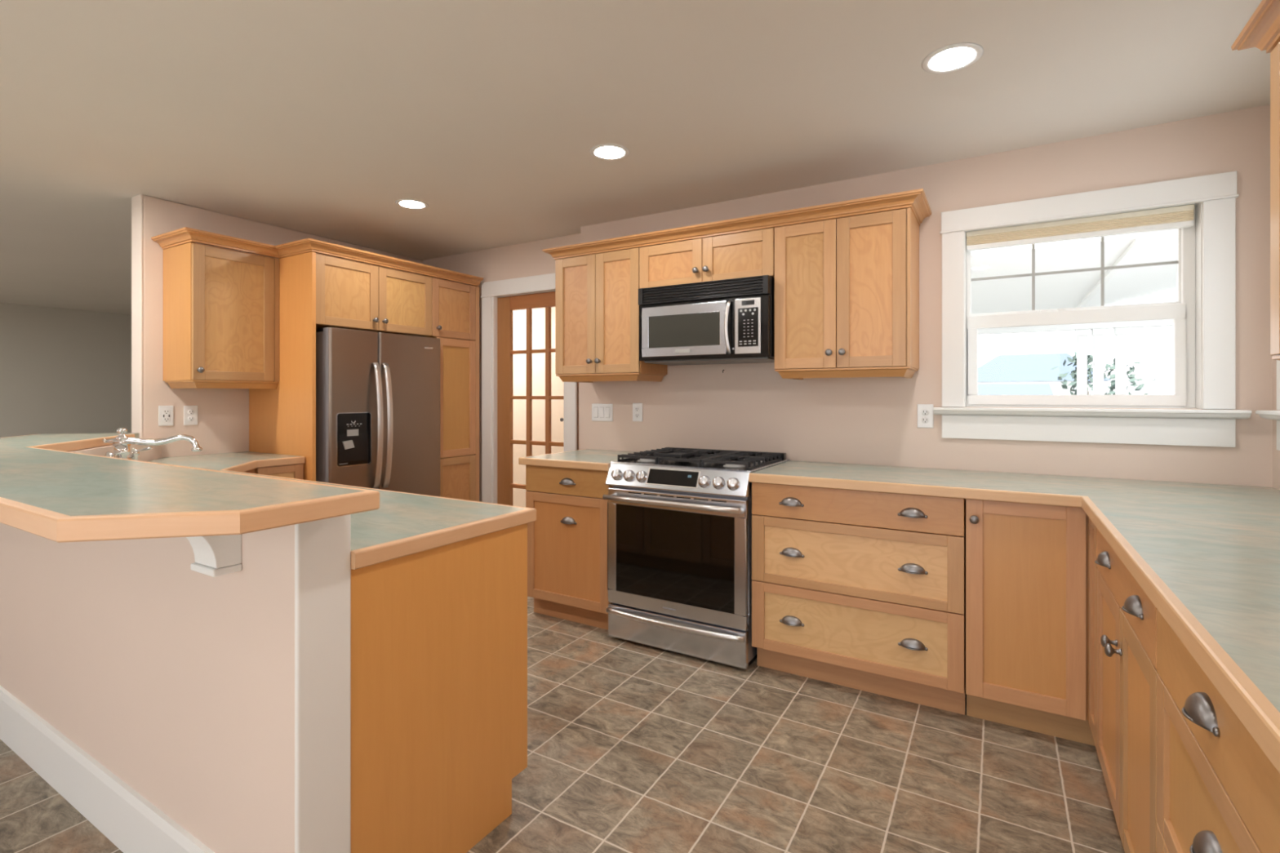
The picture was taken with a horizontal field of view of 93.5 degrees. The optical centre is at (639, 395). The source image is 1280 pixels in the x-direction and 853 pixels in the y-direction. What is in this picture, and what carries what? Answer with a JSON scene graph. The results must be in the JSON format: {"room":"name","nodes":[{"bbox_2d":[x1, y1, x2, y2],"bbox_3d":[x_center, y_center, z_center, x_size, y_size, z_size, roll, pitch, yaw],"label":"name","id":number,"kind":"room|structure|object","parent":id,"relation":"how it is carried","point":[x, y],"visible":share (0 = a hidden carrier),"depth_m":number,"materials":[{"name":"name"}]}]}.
{"room":"kitchen","nodes":[
{"label":"kitchen","id":0,"kind":"room"},
{"bbox_2d":[0,302,131,437],"bbox_3d":[-8.309,0.068,6.495,0.130,2.400,9.130,0,0,31],"label":"wall","id":1,"kind":"structure","parent":0,"point":[63,371],"depth_m":7.80,"materials":[{"name":"grey paint"}]},
{"bbox_2d":[0,438,294,852],"bbox_3d":[-1.949,0.756,2.216,0.625,1.025,3.070,0,0,-45],"label":"wall","id":2,"kind":"structure","parent":0,"point":[178,680],"depth_m":1.56,"materials":[{"name":"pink paint"}]},
{"bbox_2d":[0,685,214,852],"bbox_3d":[-1.997,1.181,2.168,3.095,0.174,0.519,0,0,45],"label":"baseboard","id":3,"kind":"structure","parent":2,"relation":"attached to","point":[134,824],"depth_m":1.79,"materials":[{"name":"white paint"}]},
{"bbox_2d":[0,432,379,542],"bbox_3d":[-2.028,0.221,2.006,3.263,0.040,0.926,0,0,43],"label":"bar","id":4,"kind":"object","parent":2,"relation":"on","point":[51,491],"visible":0.96,"depth_m":1.22,"materials":[{"name":"green laminate"}]},
{"bbox_2d":[186,533,241,577],"bbox_3d":[-1.008,0.321,1.315,0.108,0.158,0.207,0,0,31],"label":"corbel","id":5,"kind":"object","parent":2,"relation":"attached to","point":[215,556],"visible":0.51,"depth_m":1.35,"materials":[{"name":"white paint"}]},
{"bbox_2d":[294,514,351,852],"bbox_3d":[-0.693,0.755,1.320,0.012,1.026,0.125,0,0,31],"label":"trim","id":6,"kind":"structure","parent":2,"relation":"attached to","point":[322,548],"depth_m":1.31,"materials":[{"name":"white paint"}]},
{"bbox_2d":[142,195,563,506],"bbox_3d":[-1.707,0.068,5.304,0.132,2.400,4.420,0,0,31],"label":"wall","id":7,"kind":"structure","parent":0,"point":[222,426],"depth_m":3.71,"materials":[{"name":"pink paint"}]},
{"bbox_2d":[131,194,142,439],"bbox_3d":[-2.845,0.068,3.407,0.125,2.400,0.010,0,0,31],"label":"trim","id":8,"kind":"structure","parent":7,"relation":"attached to","point":[136,201],"depth_m":3.40,"materials":[{"name":"paint"}]},
{"bbox_2d":[158,405,173,426],"bbox_3d":[-2.731,0.114,3.470,0.009,0.116,0.072,0,0,31],"label":"wall outlet","id":9,"kind":"object","parent":7,"relation":"attached to","point":[165,413],"visible":1,"depth_m":3.47,"materials":[{"name":"white plastic"}]},
{"bbox_2d":[162,409,169,422],"bbox_3d":[-2.729,0.114,3.469,0.004,0.068,0.034,0,0,31],"label":"receptacle","id":10,"kind":"object","parent":9,"relation":"attached to","point":[166,413],"depth_m":3.47,"materials":[{"name":"white plastic"}]},
{"bbox_2d":[183,405,197,425],"bbox_3d":[-2.667,0.115,3.577,0.008,0.116,0.072,0,0,31],"label":"wall outlet","id":11,"kind":"object","parent":7,"relation":"attached to","point":[190,412],"visible":1,"depth_m":3.57,"materials":[{"name":"white plastic"}]},
{"bbox_2d":[187,408,194,414],"bbox_3d":[-2.666,0.096,3.576,0.004,0.033,0.033,0,0,31],"label":"receptacle","id":12,"kind":"object","parent":11,"relation":"attached to","point":[190,411],"depth_m":3.57,"materials":[{"name":"white plastic"}]},
{"bbox_2d":[187,415,194,421],"bbox_3d":[-2.666,0.135,3.576,0.004,0.033,0.033,0,0,31],"label":"receptacle","id":13,"kind":"object","parent":11,"relation":"attached to","point":[190,418],"depth_m":3.57,"materials":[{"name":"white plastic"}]},
{"bbox_2d":[163,242,279,388],"bbox_3d":[-2.454,-0.441,3.556,0.392,0.796,0.460,0,0,31],"label":"upper cabinet","id":14,"kind":"object","parent":7,"relation":"attached to","point":[221,305],"visible":1,"depth_m":3.42,"materials":[{"name":"brown wood"}]},
{"bbox_2d":[422,233,580,502],"bbox_3d":[-1.043,0.068,4.633,1.720,2.400,0.113,0,0,31],"label":"wall","id":15,"kind":"structure","parent":0,"point":[526,259],"depth_m":4.55,"materials":[{"name":"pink paint"}]},
{"bbox_2d":[480,273,577,503],"bbox_3d":[-0.802,0.197,4.475,0.924,2.142,0.138,0,0,31],"label":"trim","id":16,"kind":"structure","parent":15,"relation":"attached to","point":[491,291],"depth_m":4.60,"materials":[{"name":"white paint"}]},
{"bbox_2d":[497,291,578,505],"bbox_3d":[-0.769,0.252,4.424,0.775,2.009,0.088,0,0,31],"label":"door","id":17,"kind":"structure","parent":15,"relation":"in","point":[505,305],"depth_m":4.56,"materials":[{"name":"brown wood"}]},
{"bbox_2d":[0,596,1124,852],"bbox_3d":[-3.393,1.328,3.550,11.590,0.120,9.400,0,0,31],"label":"floor","id":18,"kind":"structure","parent":0,"point":[633,747],"depth_m":2.02,"materials":[{"name":"tile"}]},
{"bbox_2d":[243,463,303,479],"bbox_3d":[-2.322,0.832,3.252,0.924,0.873,0.844,0,0,31],"label":"base cabinet","id":19,"kind":"object","parent":18,"relation":"on","point":[291,471],"visible":0.16,"depth_m":3.43,"materials":[{"name":"brown wood"}]},
{"bbox_2d":[248,251,431,481],"bbox_3d":[-1.969,0.215,4.043,0.726,2.107,0.868,0,0,31],"label":"tall cabinet","id":20,"kind":"object","parent":18,"relation":"on","point":[317,291],"visible":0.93,"depth_m":3.65,"materials":[{"name":"brown wood"}]},
{"bbox_2d":[151,226,483,286],"bbox_3d":[-1.837,-0.869,3.814,1.966,0.056,0.563,0,0,-38],"label":"crown molding","id":21,"kind":"structure","parent":20,"relation":"on","point":[184,235],"depth_m":3.57,"materials":[{"name":"brown wood"}]},
{"bbox_2d":[315,327,439,496],"bbox_3d":[-1.884,0.431,4.053,0.770,1.674,0.823,0,0,31],"label":"refrigerator","id":22,"kind":"object","parent":18,"relation":"on","point":[378,393],"visible":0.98,"depth_m":3.78,"materials":[{"name":"grey metal"}]},
{"bbox_2d":[351,523,527,852],"bbox_3d":[-1.316,0.831,2.135,1.908,0.874,0.636,0,0,31],"label":"base cabinet","id":23,"kind":"object","parent":18,"relation":"on","point":[439,634],"visible":0.23,"depth_m":1.58,"materials":[{"name":"brown wood"}]},
{"bbox_2d":[147,451,536,569],"bbox_3d":[-1.576,0.374,2.605,2.871,0.040,1.184,0,0,31],"label":"countertop","id":24,"kind":"structure","parent":23,"relation":"on","point":[403,524],"depth_m":1.78,"materials":[{"name":"green laminate"}]},
{"bbox_2d":[102,427,202,460],"bbox_3d":[-2.340,0.252,2.901,0.384,0.204,0.246,0,0,-34],"label":"bridge faucet","id":25,"kind":"object","parent":24,"relation":"on","point":[122,443],"visible":0.72,"depth_m":2.84,"materials":[{"name":"silver metal"}]},
{"bbox_2d":[423,277,479,501],"bbox_3d":[-1.631,0.215,4.611,0.726,2.107,0.448,0,0,31],"label":"pantry cabinet","id":26,"kind":"object","parent":18,"relation":"on","point":[455,305],"visible":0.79,"depth_m":4.47,"materials":[{"name":"brown wood"}]},
{"bbox_2d":[525,465,613,629],"bbox_3d":[-0.260,0.832,3.573,0.585,0.872,0.645,0,0,31],"label":"base cabinet","id":27,"kind":"object","parent":18,"relation":"on","point":[567,539],"visible":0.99,"depth_m":3.33,"materials":[{"name":"brown wood"}]},
{"bbox_2d":[518,448,634,471],"bbox_3d":[-0.269,0.374,3.581,0.617,0.040,0.641,0,0,31],"label":"countertop","id":28,"kind":"structure","parent":27,"relation":"on","point":[584,459],"depth_m":3.42,"materials":[{"name":"green laminate"}]},
{"bbox_2d":[602,447,790,668],"bbox_3d":[0.307,0.781,3.191,0.776,0.974,0.712,0,0,31],"label":"gas range","id":29,"kind":"object","parent":18,"relation":"on","point":[679,519],"visible":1,"depth_m":2.93,"materials":[{"name":"grey metal"}]},
{"bbox_2d":[610,456,790,472],"bbox_3d":[0.332,0.354,3.232,0.776,0.018,0.616,0,0,31],"label":"cooktop","id":30,"kind":"object","parent":29,"relation":"in","point":[628,464],"depth_m":3.03,"materials":[{"name":"black metal"}]},
{"bbox_2d":[751,482,965,715],"bbox_3d":[1.034,0.832,2.803,0.862,0.872,0.645,0,0,31],"label":"base cabinet","id":31,"kind":"object","parent":18,"relation":"on","point":[863,590],"visible":0.99,"depth_m":2.53,"materials":[{"name":"brown wood"}]},
{"bbox_2d":[965,498,1097,748],"bbox_3d":[1.800,0.832,2.247,1.012,0.872,0.816,0,0,31],"label":"base cabinet","id":32,"kind":"object","parent":18,"relation":"on","point":[1031,568],"visible":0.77,"depth_m":2.23,"materials":[{"name":"brown wood"}]},
{"bbox_2d":[1094,527,1158,852],"bbox_3d":[1.518,0.832,1.434,0.666,0.872,0.862,0,0,31],"label":"base cabinet","id":33,"kind":"object","parent":18,"relation":"on","point":[1126,672],"visible":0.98,"depth_m":1.51,"materials":[{"name":"brown wood"}]},
{"bbox_2d":[1156,608,1279,852],"bbox_3d":[1.117,0.832,0.756,0.660,0.872,0.706,0,0,31],"label":"base cabinet","id":34,"kind":"object","parent":18,"relation":"on","point":[1218,791],"visible":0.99,"depth_m":0.92,"materials":[{"name":"brown wood"}]},
{"bbox_3d":[0.599,0.832,-0.108,0.666,0.872,1.300,0,0,31],"label":"base cabinet","id":35,"kind":"object","parent":18,"relation":"on","visible":0},
{"bbox_2d":[749,460,1279,773],"bbox_3d":[0.692,0.374,1.231,1.889,0.040,3.696,0,0,31],"label":"countertop","id":36,"kind":"structure","parent":35,"relation":"on","point":[1206,556],"depth_m":1.46,"materials":[{"name":"green laminate"}]},
{"bbox_2d":[0,0,1270,315],"bbox_3d":[-3.393,-1.192,3.550,11.590,0.120,9.400,0,0,31],"label":"ceiling","id":37,"kind":"structure","parent":0,"point":[311,117],"depth_m":2.29,"materials":[{"name":"paint"}]},
{"bbox_2d":[395,199,428,208],"bbox_3d":[-1.345,-1.129,3.555,0.186,0.004,0.186,0,0,31],"label":"recessed light","id":38,"kind":"object","parent":37,"relation":"in","point":[406,203],"visible":1,"depth_m":3.55,"materials":[{"name":"white paint"}]},
{"bbox_2d":[589,143,629,159],"bbox_3d":[-0.141,-1.129,2.796,0.186,0.004,0.186,0,0,31],"label":"recessed light","id":39,"kind":"object","parent":37,"relation":"in","point":[606,151],"visible":1,"depth_m":2.79,"materials":[{"name":"white paint"}]},
{"bbox_2d":[921,42,983,73],"bbox_3d":[1.046,-1.129,2.021,0.186,0.004,0.186,0,0,31],"label":"recessed light","id":40,"kind":"object","parent":37,"relation":"in","point":[957,56],"visible":1,"depth_m":2.01,"materials":[{"name":"white paint"}]},
{"bbox_2d":[580,104,1272,487],"bbox_3d":[1.154,0.068,3.251,3.470,2.400,0.240,0,0,31],"label":"wall","id":41,"kind":"structure","parent":0,"point":[745,406],"depth_m":2.92,"materials":[{"name":"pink paint"}]},
{"bbox_2d":[591,403,613,421],"bbox_3d":[-0.249,0.108,3.940,0.164,0.114,0.011,0,0,31],"label":"switch plate","id":42,"kind":"object","parent":41,"relation":"attached to","point":[600,412],"visible":1,"depth_m":3.94,"materials":[{"name":"white plastic"}]},
{"bbox_2d":[555,248,667,382],"bbox_3d":[-0.186,-0.464,3.686,0.602,0.752,0.377,0,0,31],"label":"upper cabinet","id":43,"kind":"object","parent":41,"relation":"attached to","point":[597,307],"visible":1,"depth_m":3.55,"materials":[{"name":"brown wood"}]},
{"bbox_2d":[632,403,642,421],"bbox_3d":[-0.016,0.103,3.803,0.072,0.116,0.008,0,0,31],"label":"wall outlet","id":44,"kind":"object","parent":41,"relation":"attached to","point":[637,407],"visible":1,"depth_m":3.80,"materials":[{"name":"white plastic"}]},
{"bbox_2d":[639,227,774,288],"bbox_3d":[0.408,-0.719,3.332,0.780,0.242,0.377,0,0,31],"label":"upper cabinet","id":45,"kind":"object","parent":41,"relation":"attached to","point":[751,253],"visible":0.81,"depth_m":3.18,"materials":[{"name":"brown wood"}]},
{"bbox_2d":[638,275,774,365],"bbox_3d":[0.401,-0.391,3.303,0.750,0.414,0.433,0,0,31],"label":"microwave","id":46,"kind":"object","parent":45,"relation":"attached to","point":[726,321],"visible":1,"depth_m":3.13,"materials":[{"name":"silver plastic"}]},
{"bbox_2d":[542,188,931,259],"bbox_3d":[0.414,-0.869,3.317,2.122,0.056,0.396,0,0,31],"label":"crown molding","id":47,"kind":"structure","parent":41,"relation":"attached to","point":[916,199],"depth_m":3.01,"materials":[{"name":"brown wood"}]},
{"bbox_2d":[774,207,919,379],"bbox_3d":[1.014,-0.464,2.972,0.625,0.752,0.377,0,0,31],"label":"upper cabinet","id":48,"kind":"object","parent":41,"relation":"attached to","point":[846,289],"visible":1,"depth_m":2.82,"materials":[{"name":"brown wood"}]},
{"bbox_2d":[917,404,933,427],"bbox_3d":[1.401,0.099,2.958,0.072,0.116,0.008,0,0,31],"label":"wall outlet","id":49,"kind":"object","parent":41,"relation":"attached to","point":[925,411],"visible":1,"depth_m":2.96,"materials":[{"name":"white plastic"}]},
{"bbox_2d":[921,408,928,415],"bbox_3d":[1.400,0.080,2.957,0.033,0.033,0.004,0,0,31],"label":"receptacle","id":50,"kind":"object","parent":49,"relation":"attached to","point":[924,411],"depth_m":2.95,"materials":[{"name":"white plastic"}]},
{"bbox_2d":[921,416,928,423],"bbox_3d":[1.400,0.119,2.957,0.033,0.033,0.004,0,0,31],"label":"receptacle","id":51,"kind":"object","parent":49,"relation":"attached to","point":[925,420],"depth_m":2.95,"materials":[{"name":"white plastic"}]},
{"bbox_2d":[933,171,1251,447],"bbox_3d":[1.957,-0.342,2.731,1.106,1.090,0.301,0,0,31],"label":"window","id":52,"kind":"structure","parent":41,"relation":"in","point":[1203,312],"depth_m":2.58,"materials":[{"name":"white paint"}]},
{"bbox_2d":[965,204,1194,251],"bbox_3d":[1.930,-0.743,2.697,0.826,0.087,0.041,0,0,31],"label":"blind","id":53,"kind":"object","parent":52,"relation":"attached to","point":[1180,216],"visible":1,"depth_m":2.66,"materials":[{"name":"beige fabric"}]},
{"bbox_2d":[1272,355,1279,489],"bbox_3d":[0.818,0.068,-0.558,0.150,2.400,6.650,0,0,31],"label":"wall","id":54,"kind":"structure","parent":0,"point":[1276,454],"depth_m":2.31,"materials":[{"name":"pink paint"}]},
{"bbox_2d":[1231,0,1279,53],"bbox_3d":[1.315,-0.869,0.818,0.396,0.056,1.464,0,0,31],"label":"crown molding","id":55,"kind":"structure","parent":54,"relation":"attached to","point":[1261,31],"depth_m":1.43,"materials":[{"name":"brown wood"}]},
{"bbox_2d":[1255,355,1279,450],"bbox_3d":[2.191,-0.342,1.729,0.301,1.090,1.181,0,0,31],"label":"window","id":56,"kind":"structure","parent":54,"relation":"in","point":[1269,415],"depth_m":2.24,"materials":[{"name":"white paint"}]},
{"bbox_2d":[1270,41,1279,360],"bbox_3d":[1.309,-0.446,0.789,0.374,0.786,1.408,0,0,31],"label":"upper cabinet","id":57,"kind":"object","parent":54,"relation":"attached to","point":[1275,53],"visible":1,"depth_m":1.44,"materials":[{"name":"brown wood"}]},
{"label":"outside","id":58,"kind":"structure","parent":0,"visible":0},
{"bbox_3d":[36.760,1.493,35.883,90.000,0.150,87.250,0,0,31],"label":"ground","id":59,"kind":"structure","parent":58,"visible":0},
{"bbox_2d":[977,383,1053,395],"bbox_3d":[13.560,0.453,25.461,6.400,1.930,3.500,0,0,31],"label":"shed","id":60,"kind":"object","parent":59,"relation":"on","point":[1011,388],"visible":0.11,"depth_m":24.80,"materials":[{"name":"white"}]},
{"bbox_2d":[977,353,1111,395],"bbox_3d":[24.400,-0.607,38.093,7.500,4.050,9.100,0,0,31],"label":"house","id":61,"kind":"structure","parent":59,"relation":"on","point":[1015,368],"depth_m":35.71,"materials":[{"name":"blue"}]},
{"bbox_2d":[1049,351,1106,395],"bbox_3d":[11.610,0.108,15.981,1.527,2.631,2.003,0,0,31],"label":"tree","id":62,"kind":"object","parent":59,"relation":"on","point":[1090,357],"visible":0.26,"depth_m":16.01,"materials":[{"name":"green plant"}]},
{"bbox_2d":[1075,328,1088,395],"bbox_3d":[6.748,0.203,9.195,0.160,2.430,0.160,0,0,31],"label":"porch post","id":63,"kind":"object","parent":59,"relation":"on","point":[1082,335],"visible":0.5,"depth_m":9.15,"materials":[{"name":"white"}]},
{"bbox_2d":[1091,328,1105,395],"bbox_3d":[6.920,0.203,9.093,0.160,2.430,0.160,0,0,31],"label":"porch post","id":64,"kind":"object","parent":59,"relation":"on","point":[1098,334],"visible":0.45,"depth_m":9.04,"materials":[{"name":"white"}]},
{"bbox_2d":[1113,327,1128,395],"bbox_3d":[7.152,0.203,8.955,0.160,2.430,0.160,0,0,31],"label":"porch post","id":65,"kind":"object","parent":59,"relation":"on","point":[1120,333],"visible":0.48,"depth_m":8.91,"materials":[{"name":"white wood"}]},
{"bbox_2d":[1088,357,1156,395],"bbox_3d":[13.576,0.134,17.179,1.382,2.580,1.515,0,0,-4],"label":"tree","id":66,"kind":"object","parent":59,"relation":"on","point":[1131,376],"visible":0.28,"depth_m":17.07,"materials":[{"name":"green plant"}]},
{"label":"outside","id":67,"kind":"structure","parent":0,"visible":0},
{"bbox_2d":[971,229,1176,334],"bbox_3d":[4.732,-1.552,6.043,7.500,1.080,7.700,0,0,31],"label":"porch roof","id":68,"kind":"structure","parent":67,"point":[1079,289],"depth_m":6.47,"materials":[{"name":"white"}]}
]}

